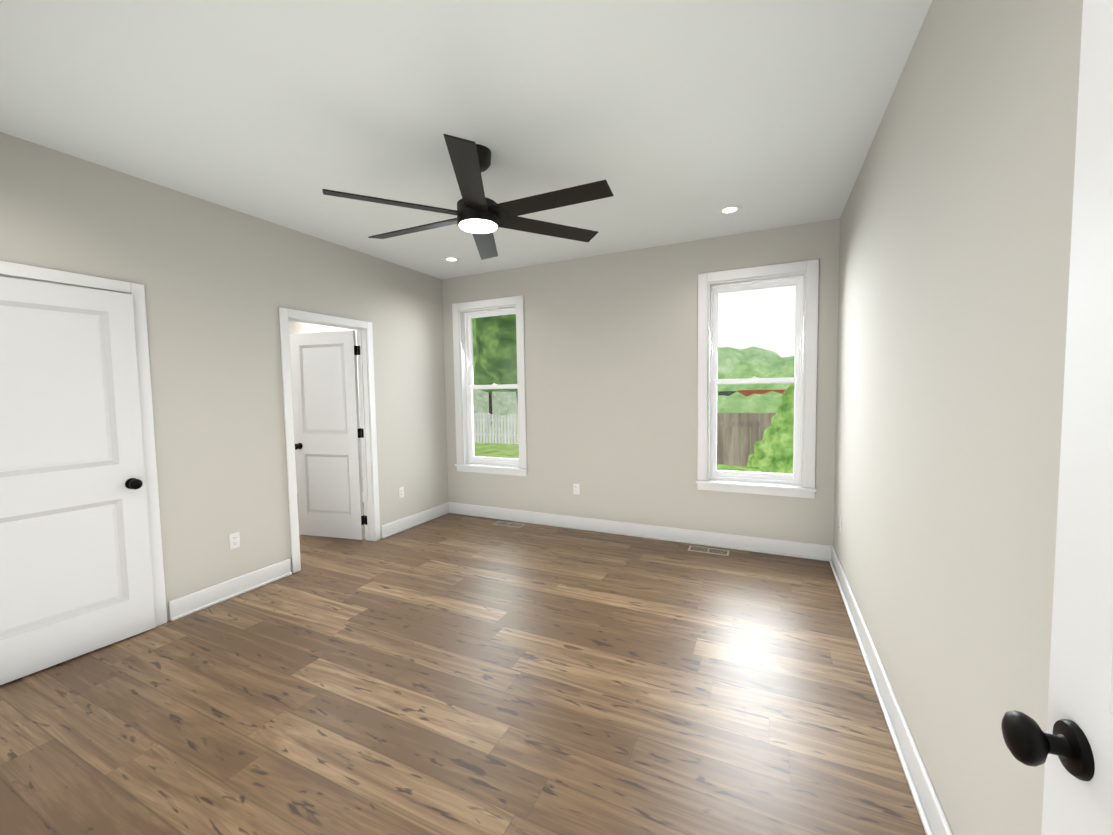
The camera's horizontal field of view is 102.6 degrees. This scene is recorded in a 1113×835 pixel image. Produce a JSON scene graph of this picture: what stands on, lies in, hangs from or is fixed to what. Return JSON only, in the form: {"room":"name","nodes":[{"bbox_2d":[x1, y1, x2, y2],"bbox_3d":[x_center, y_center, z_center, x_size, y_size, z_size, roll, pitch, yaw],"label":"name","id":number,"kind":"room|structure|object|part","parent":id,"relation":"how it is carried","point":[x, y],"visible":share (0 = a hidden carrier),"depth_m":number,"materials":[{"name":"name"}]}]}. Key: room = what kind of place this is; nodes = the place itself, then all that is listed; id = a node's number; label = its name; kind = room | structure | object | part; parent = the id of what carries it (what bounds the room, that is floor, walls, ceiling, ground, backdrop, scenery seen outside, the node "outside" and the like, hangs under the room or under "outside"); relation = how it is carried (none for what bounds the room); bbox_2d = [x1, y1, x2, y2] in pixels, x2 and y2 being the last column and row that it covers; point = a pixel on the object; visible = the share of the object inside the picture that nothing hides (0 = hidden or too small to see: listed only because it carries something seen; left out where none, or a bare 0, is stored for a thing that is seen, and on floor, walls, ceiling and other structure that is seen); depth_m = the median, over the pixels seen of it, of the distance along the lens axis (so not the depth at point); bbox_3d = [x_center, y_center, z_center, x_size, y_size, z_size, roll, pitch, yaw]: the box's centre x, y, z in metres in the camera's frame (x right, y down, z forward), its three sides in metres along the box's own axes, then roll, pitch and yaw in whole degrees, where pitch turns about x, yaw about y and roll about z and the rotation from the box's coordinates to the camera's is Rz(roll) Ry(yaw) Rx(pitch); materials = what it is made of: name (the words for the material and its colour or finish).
{"room":"empty bedroom","nodes":[
{"label":"empty bedroom","id":0,"kind":"room"},
{"bbox_2d":[0,132,448,621],"bbox_3d":[-2.287,-0.114,3.445,0.115,2.782,4.641,1,4,25],"label":"wall","id":1,"kind":"structure","parent":0,"point":[222,284],"depth_m":3.16,"materials":[{"name":"white paint"}]},
{"bbox_2d":[0,276,155,684],"bbox_3d":[-2.717,0.310,2.398,0.174,2.050,0.767,1,4,28],"label":"closet door","id":2,"kind":"structure","parent":1,"relation":"in","point":[75,570],"depth_m":2.44,"materials":[{"name":"white wood"}]},
{"bbox_3d":[-2.556,0.395,2.699,0.174,0.066,0.096,1,4,28],"label":"knob","id":3,"kind":"part","parent":2,"relation":"part of","materials":[{"name":"black metal"}]},
{"bbox_2d":[0,261,166,626],"bbox_3d":[-2.774,0.276,2.425,0.147,2.137,0.904,1,4,25],"label":"trim","id":4,"kind":"structure","parent":1,"relation":"attached to","point":[40,274],"depth_m":2.75,"materials":[{"name":"white wood"}]},
{"bbox_2d":[169,559,291,620],"bbox_3d":[-2.318,1.228,3.240,0.031,0.128,0.805,1,4,25],"label":"baseboard","id":5,"kind":"structure","parent":1,"relation":"attached to","point":[191,603],"depth_m":3.18,"materials":[{"name":"white wood"}]},
{"bbox_2d":[229,532,239,549],"bbox_3d":[-2.332,0.892,3.231,0.007,0.114,0.070,1,4,25],"label":"electrical outlet","id":6,"kind":"object","parent":1,"relation":"attached to","point":[234,540],"visible":1,"depth_m":3.23,"materials":[{"name":"white plastic"}]},
{"bbox_2d":[290,330,364,539],"bbox_3d":[-2.295,0.184,4.459,0.768,2.050,0.174,0,3,15],"label":"door","id":7,"kind":"structure","parent":1,"relation":"in","point":[327,430],"depth_m":4.44,"materials":[{"name":"white wood"}]},
{"bbox_3d":[-2.617,0.288,4.554,0.096,0.066,0.174,0,3,15],"label":"knob","id":8,"kind":"part","parent":7,"relation":"part of","materials":[{"name":"black metal"}]},
{"bbox_3d":[-1.929,0.183,4.367,0.013,1.762,0.044,0,3,15],"label":"hinge frame","id":9,"kind":"part","parent":7,"relation":"part of","materials":[{"name":"white wood"}]},
{"bbox_2d":[358,346,366,524],"bbox_3d":[-1.895,0.183,4.363,0.036,1.760,0.002,1,4,25],"label":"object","id":10,"kind":"structure","parent":7,"relation":"attached to","point":[362,433],"depth_m":4.36,"materials":[{"name":"black metal"}]},
{"bbox_2d":[279,307,380,572],"bbox_3d":[-2.026,0.172,4.002,0.147,2.137,0.907,1,4,25],"label":"door frame","id":11,"kind":"structure","parent":1,"relation":"attached to","point":[363,329],"depth_m":4.28,"materials":[{"name":"white wood"}]},
{"bbox_2d":[399,486,403,497],"bbox_3d":[-1.635,0.790,4.702,0.007,0.114,0.070,1,4,25],"label":"electrical outlet","id":12,"kind":"object","parent":1,"relation":"attached to","point":[401,492],"visible":1,"depth_m":4.70,"materials":[{"name":"white plastic"}]},
{"bbox_2d":[381,502,448,538],"bbox_3d":[-1.525,1.118,4.913,0.031,0.128,1.015,1,4,25],"label":"baseboard","id":13,"kind":"structure","parent":1,"relation":"attached to","point":[397,526],"depth_m":4.85,"materials":[{"name":"white wood"}]},
{"bbox_2d":[0,494,925,834],"bbox_3d":[-2.302,1.381,2.727,7.704,0.120,6.126,1,4,25],"label":"floor","id":14,"kind":"structure","parent":0,"point":[452,674],"depth_m":2.06,"materials":[{"name":"brown wood"}]},
{"bbox_2d":[493,521,524,527],"bbox_3d":[-0.523,1.165,4.873,0.345,0.006,0.135,1,4,25],"label":"floor vent","id":15,"kind":"object","parent":14,"relation":"in","point":[510,524],"visible":1,"depth_m":4.85,"materials":[{"name":"beige metal"}]},
{"bbox_2d":[688,546,729,555],"bbox_3d":[1.357,1.187,3.983,0.345,0.006,0.135,1,4,25],"label":"floor vent","id":16,"kind":"object","parent":14,"relation":"in","point":[709,550],"visible":1,"depth_m":3.97,"materials":[{"name":"beige metal"}]},
{"bbox_2d":[0,0,931,278],"bbox_3d":[-2.348,-1.516,2.558,7.704,0.120,6.126,1,4,25],"label":"ceiling","id":17,"kind":"structure","parent":0,"point":[676,120],"depth_m":2.08,"materials":[{"name":"white paint"}]},
{"bbox_2d":[442,257,460,261],"bbox_3d":[-1.054,-1.586,4.476,0.180,0.006,0.180,1,4,25],"label":"recessed light","id":18,"kind":"object","parent":17,"relation":"in","point":[451,259],"visible":1,"depth_m":4.48,"materials":[{"name":"white plastic"}]},
{"bbox_2d":[322,134,613,259],"bbox_3d":[-0.443,-1.272,2.503,1.551,0.419,1.407,1,4,25],"label":"fan","id":19,"kind":"object","parent":17,"relation":"hanging from","point":[481,218],"visible":1,"depth_m":2.39,"materials":[{"name":"black metal"}]},
{"bbox_3d":[-0.836,-1.115,2.320,0.675,0.012,0.126,-2,17,-26],"label":"blade","id":20,"kind":"part","parent":19,"relation":"part of","materials":[{"name":"black wood"}]},
{"bbox_3d":[-0.840,-1.136,2.689,0.675,0.012,0.126,1,17,24],"label":"blade","id":21,"kind":"part","parent":19,"relation":"part of","materials":[{"name":"black wood"}]},
{"bbox_3d":[-0.406,-1.107,2.073,0.126,0.012,0.675,12,2,-5],"label":"blade","id":22,"kind":"part","parent":19,"relation":"part of","materials":[{"name":"black wood"}]},
{"bbox_3d":[-0.470,-1.157,2.945,0.126,0.012,0.675,-14,4,-3],"label":"blade","id":23,"kind":"part","parent":19,"relation":"part of","materials":[{"name":"black wood"}]},
{"bbox_3d":[-0.058,-1.150,2.718,0.675,0.012,0.126,-3,-9,-29],"label":"blade","id":24,"kind":"part","parent":19,"relation":"part of","materials":[{"name":"black wood"}]},
{"bbox_3d":[-0.044,-1.127,2.325,0.675,0.012,0.126,1,-9,25],"label":"blade","id":25,"kind":"part","parent":19,"relation":"part of","materials":[{"name":"black wood"}]},
{"bbox_2d":[717,205,742,214],"bbox_3d":[1.301,-1.558,3.351,0.180,0.006,0.180,1,4,25],"label":"recessed light","id":26,"kind":"object","parent":17,"relation":"in","point":[730,210],"visible":1,"depth_m":3.35,"materials":[{"name":"white plastic"}]},
{"bbox_2d":[288,218,839,545],"bbox_3d":[-1.058,-0.242,5.315,7.704,2.782,0.200,1,4,25],"label":"wall","id":27,"kind":"structure","parent":0,"point":[611,364],"depth_m":4.35,"materials":[{"name":"white paint"}]},
{"bbox_2d":[452,295,527,475],"bbox_3d":[-0.757,-0.340,5.080,0.973,1.966,0.125,1,4,25],"label":"window frame","id":28,"kind":"structure","parent":27,"relation":"attached to","point":[459,311],"depth_m":5.11,"materials":[{"name":"white wood"}]},
{"bbox_2d":[465,308,518,465],"bbox_3d":[-0.706,-0.347,5.187,0.779,1.795,0.111,1,4,25],"label":"window","id":29,"kind":"structure","parent":27,"relation":"in","point":[471,386],"depth_m":5.26,"materials":[{"name":"white plastic"}]},
{"bbox_2d":[573,483,579,494],"bbox_3d":[0.208,0.748,4.665,0.070,0.114,0.007,1,4,25],"label":"electrical outlet","id":30,"kind":"object","parent":27,"relation":"attached to","point":[576,488],"visible":1,"depth_m":4.66,"materials":[{"name":"white plastic"}]},
{"bbox_2d":[449,502,824,560],"bbox_3d":[0.473,1.108,4.549,3.955,0.128,0.031,1,4,25],"label":"baseboard","id":31,"kind":"structure","parent":27,"relation":"attached to","point":[722,540],"depth_m":4.32,"materials":[{"name":"white wood"}]},
{"bbox_2d":[710,276,803,484],"bbox_3d":[1.782,-0.318,4.009,0.774,1.795,0.111,1,4,25],"label":"window","id":32,"kind":"structure","parent":27,"relation":"in","point":[766,477],"depth_m":3.97,"materials":[{"name":"white plastic"}]},
{"bbox_2d":[696,259,818,498],"bbox_3d":[1.731,-0.310,3.903,0.968,1.966,0.125,1,4,25],"label":"window frame","id":33,"kind":"structure","parent":27,"relation":"attached to","point":[808,270],"depth_m":3.81,"materials":[{"name":"white wood"}]},
{"bbox_2d":[833,0,1082,834],"bbox_3d":[1.062,-0.021,0.930,0.115,2.782,5.926,1,4,25],"label":"wall","id":34,"kind":"structure","parent":0,"point":[955,239],"depth_m":1.26,"materials":[{"name":"white paint"}]},
{"bbox_2d":[840,517,841,533],"bbox_3d":[2.117,0.801,3.323,0.007,0.114,0.070,1,4,25],"label":"electrical outlet","id":35,"kind":"object","parent":34,"relation":"attached to","point":[840,525],"visible":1,"depth_m":3.30,"materials":[{"name":"white plastic"}]},
{"bbox_2d":[825,545,952,834],"bbox_3d":[1.359,1.256,1.760,0.031,0.128,4.326,1,4,25],"label":"baseboard","id":36,"kind":"structure","parent":34,"relation":"attached to","point":[931,812],"depth_m":1.82,"materials":[{"name":"white wood"}]},
{"bbox_3d":[-1.400,0.041,0.526,3.989,2.782,0.115,1,4,25],"label":"wall","id":37,"kind":"structure","parent":0,"visible":0},
{"bbox_2d":[1001,0,1112,834],"bbox_3d":[0.529,0.397,0.203,0.174,2.030,0.916,1,4,23],"label":"entry door","id":38,"kind":"structure","parent":37,"relation":"in","point":[1071,748],"depth_m":0.56,"materials":[{"name":"white wood"}]},
{"bbox_3d":[0.692,0.427,0.581,0.174,0.066,0.096,1,4,23],"label":"knob","id":39,"kind":"part","parent":38,"relation":"part of","materials":[{"name":"black metal"}]},
{"label":"outside","id":40,"kind":"structure","parent":0,"visible":0},
{"bbox_2d":[472,314,794,473],"bbox_3d":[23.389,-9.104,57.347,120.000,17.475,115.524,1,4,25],"label":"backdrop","id":41,"kind":"structure","parent":40,"point":[756,406],"depth_m":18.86,"materials":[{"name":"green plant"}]}
]}

